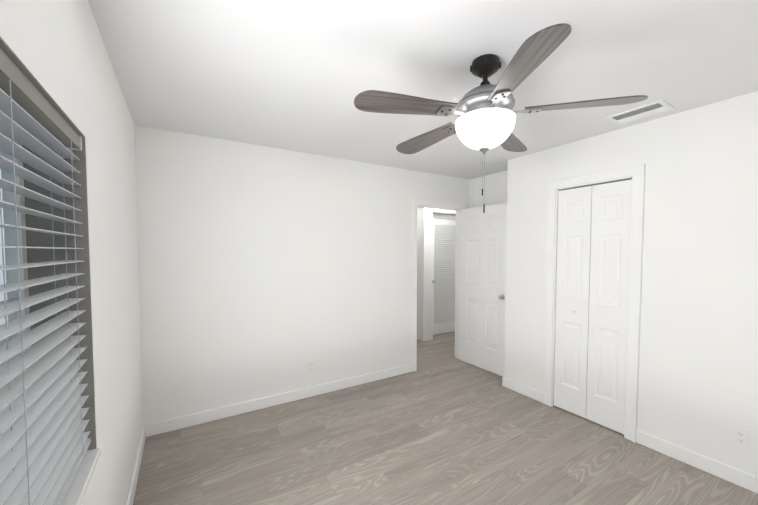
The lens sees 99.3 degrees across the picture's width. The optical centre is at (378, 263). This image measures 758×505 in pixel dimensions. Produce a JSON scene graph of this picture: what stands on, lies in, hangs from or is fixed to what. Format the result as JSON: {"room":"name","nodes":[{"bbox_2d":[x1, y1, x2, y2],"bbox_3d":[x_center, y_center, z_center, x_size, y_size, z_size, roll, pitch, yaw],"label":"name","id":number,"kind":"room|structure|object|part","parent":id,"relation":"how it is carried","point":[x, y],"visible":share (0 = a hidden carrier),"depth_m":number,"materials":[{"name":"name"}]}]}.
{"room":"empty bedroom","nodes":[
{"label":"empty bedroom","id":0,"kind":"room"},
{"bbox_2d":[0,0,142,504],"bbox_3d":[-0.914,0.229,0.761,0.200,2.440,4.200,-1,3,-31],"label":"wall","id":1,"kind":"structure","parent":0,"point":[58,48],"depth_m":1.38,"materials":[{"name":"paint"}]},
{"bbox_2d":[0,37,95,450],"bbox_3d":[-0.852,0.150,0.655,0.199,1.175,1.120,-1,3,-31],"label":"window","id":2,"kind":"structure","parent":1,"relation":"in","point":[36,239],"depth_m":1.12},
{"bbox_2d":[0,47,90,504],"bbox_3d":[-0.792,0.124,0.691,0.081,1.116,1.110,-1,3,-31],"label":"window blinds","id":3,"kind":"object","parent":2,"relation":"attached to","point":[45,441],"visible":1,"depth_m":0.83,"materials":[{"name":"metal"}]},
{"bbox_2d":[61,448,100,504],"bbox_3d":[-0.829,0.725,0.692,0.172,0.025,1.120,-1,3,-31],"label":"window sill","id":4,"kind":"structure","parent":1,"relation":"attached to","point":[78,486],"depth_m":1.05,"materials":[{"name":"stone"}]},
{"bbox_2d":[126,424,149,504],"bbox_3d":[-0.818,1.396,0.861,0.018,0.100,3.990,-1,3,-31],"label":"baseboard","id":5,"kind":"structure","parent":1,"relation":"attached to","point":[146,428],"depth_m":2.12,"materials":[{"name":"paint"}]},
{"bbox_2d":[134,125,469,424],"bbox_3d":[0.260,0.102,3.876,5.060,2.440,0.110,-1,3,-31],"label":"wall","id":6,"kind":"structure","parent":0,"point":[265,271],"depth_m":2.99,"materials":[{"name":"paint"}]},
{"bbox_2d":[150,364,411,435],"bbox_3d":[-0.715,1.298,3.252,2.635,0.100,0.018,-1,3,-31],"label":"baseboard","id":7,"kind":"structure","parent":6,"relation":"attached to","point":[189,420],"depth_m":3.04,"materials":[{"name":"paint"}]},
{"bbox_2d":[308,360,314,372],"bbox_3d":[-0.681,1.043,3.268,0.070,0.115,0.008,-1,3,-31],"label":"electrical outlet","id":8,"kind":"object","parent":6,"relation":"attached to","point":[311,366],"visible":1,"depth_m":3.26,"materials":[{"name":"white plastic"}]},
{"bbox_2d":[412,199,466,371],"bbox_3d":[0.759,0.259,4.189,0.904,2.102,0.150,-1,3,-31],"label":"door frame","id":9,"kind":"structure","parent":6,"relation":"attached to","point":[414,276],"depth_m":4.01,"materials":[{"name":"paint"}]},
{"bbox_2d":[459,203,506,376],"bbox_3d":[1.293,0.299,4.012,0.155,2.020,0.761,-1,3,-31],"label":"entry door","id":10,"kind":"structure","parent":9,"relation":"attached to","point":[482,288],"depth_m":3.98,"materials":[{"name":"paint"}]},
{"bbox_2d":[88,0,757,179],"bbox_3d":[0.938,-1.094,2.529,5.260,0.060,5.370,-1,3,-31],"label":"ceiling","id":11,"kind":"structure","parent":0,"point":[297,75],"depth_m":1.66,"materials":[{"name":"paint"}]},
{"bbox_2d":[354,23,647,212],"bbox_3d":[0.506,-0.647,1.685,1.306,0.765,1.275,-1,3,-31],"label":"ceiling fan","id":12,"kind":"object","parent":11,"relation":"hanging from","point":[485,122],"visible":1,"depth_m":1.53,"materials":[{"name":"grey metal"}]},
{"bbox_3d":[0.541,-0.664,1.652,0.296,0.147,0.296,-1,3,-31],"label":"lamp shade","id":13,"kind":"part","parent":12,"relation":"part of","materials":[{"name":"white glass"}]},
{"bbox_2d":[606,100,674,124],"bbox_3d":[1.811,-1.044,2.240,0.225,0.016,0.320,-1,3,-31],"label":"ceiling vent","id":14,"kind":"object","parent":11,"relation":"in","point":[648,110],"visible":1,"depth_m":2.21,"materials":[{"name":"metal"}]},
{"bbox_2d":[417,207,455,334],"bbox_3d":[0.719,0.060,4.907,3.200,2.440,1.170,-1,3,-31],"label":"wall","id":15,"kind":"structure","parent":0,"point":[424,266],"depth_m":5.30,"materials":[{"name":"paint"}]},
{"bbox_2d":[417,333,432,340],"bbox_3d":[0.745,1.231,4.912,3.000,0.100,1.070,-1,3,-31],"label":"baseboard","id":16,"kind":"structure","parent":15,"relation":"attached to","point":[424,337],"depth_m":5.31,"materials":[{"name":"paint"}]},
{"bbox_2d":[432,218,455,334],"bbox_3d":[1.194,0.223,5.708,0.700,2.030,0.087,-1,3,-31],"label":"hall door","id":17,"kind":"structure","parent":15,"relation":"in","point":[447,255],"depth_m":5.70,"materials":[{"name":"paint"}]},
{"bbox_2d":[433,214,455,219],"bbox_3d":[1.179,0.194,5.731,0.830,2.105,0.057,-1,3,-31],"label":"door frame","id":18,"kind":"structure","parent":15,"relation":"attached to","point":[444,216],"depth_m":5.65,"materials":[{"name":"paint"}]},
{"bbox_2d":[133,331,757,504],"bbox_3d":[0.938,1.404,2.631,5.260,0.060,5.370,-1,3,-31],"label":"floor","id":19,"kind":"structure","parent":0,"point":[442,425],"depth_m":2.33,"materials":[{"name":"laminate"}]},
{"bbox_2d":[469,171,506,207],"bbox_3d":[1.408,0.099,3.946,0.370,2.440,0.970,-1,3,-31],"label":"wall","id":20,"kind":"structure","parent":0,"point":[495,192],"depth_m":4.07,"materials":[{"name":"paint"}]},
{"bbox_2d":[504,91,757,476],"bbox_3d":[2.224,0.172,2.166,0.100,2.440,3.120,-1,3,-31],"label":"wall","id":21,"kind":"structure","parent":0,"point":[698,374],"depth_m":2.24,"materials":[{"name":"paint"}]},
{"bbox_2d":[502,377,542,402],"bbox_3d":[1.480,1.296,3.322,0.018,0.100,0.479,-1,3,-31],"label":"baseboard","id":22,"kind":"structure","parent":21,"relation":"attached to","point":[534,394],"depth_m":3.30,"materials":[{"name":"paint"}]},
{"bbox_2d":[554,179,631,433],"bbox_3d":[1.806,0.345,2.774,0.069,2.020,0.572,-1,3,-31],"label":"bifold closet door","id":23,"kind":"structure","parent":21,"relation":"in","point":[593,257],"depth_m":2.75,"materials":[{"name":"paint"}]},
{"bbox_2d":[543,164,645,442],"bbox_3d":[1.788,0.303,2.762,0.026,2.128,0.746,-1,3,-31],"label":"trim","id":24,"kind":"structure","parent":21,"relation":"attached to","point":[636,173],"depth_m":2.51,"materials":[{"name":"paint"}]},
{"bbox_2d":[636,430,757,493],"bbox_3d":[2.477,1.362,1.687,0.018,0.100,1.895,-1,3,-31],"label":"baseboard","id":25,"kind":"structure","parent":21,"relation":"attached to","point":[743,479],"depth_m":2.18,"materials":[{"name":"paint"}]},
{"bbox_2d":[732,426,749,448],"bbox_3d":[2.272,1.088,2.022,0.008,0.115,0.070,-1,3,-31],"label":"electrical outlet","id":26,"kind":"object","parent":21,"relation":"attached to","point":[740,437],"visible":1,"depth_m":2.02,"materials":[{"name":"white plastic"}]},
{"label":"outside","id":27,"kind":"structure","parent":0,"visible":0},
{"bbox_2d":[0,337,9,365],"bbox_3d":[-6.520,1.866,-3.080,13.440,0.080,18.000,-1,3,-31],"label":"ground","id":28,"kind":"structure","parent":27,"point":[2,341],"depth_m":5.97,"materials":[{"name":"grey"}]}
]}

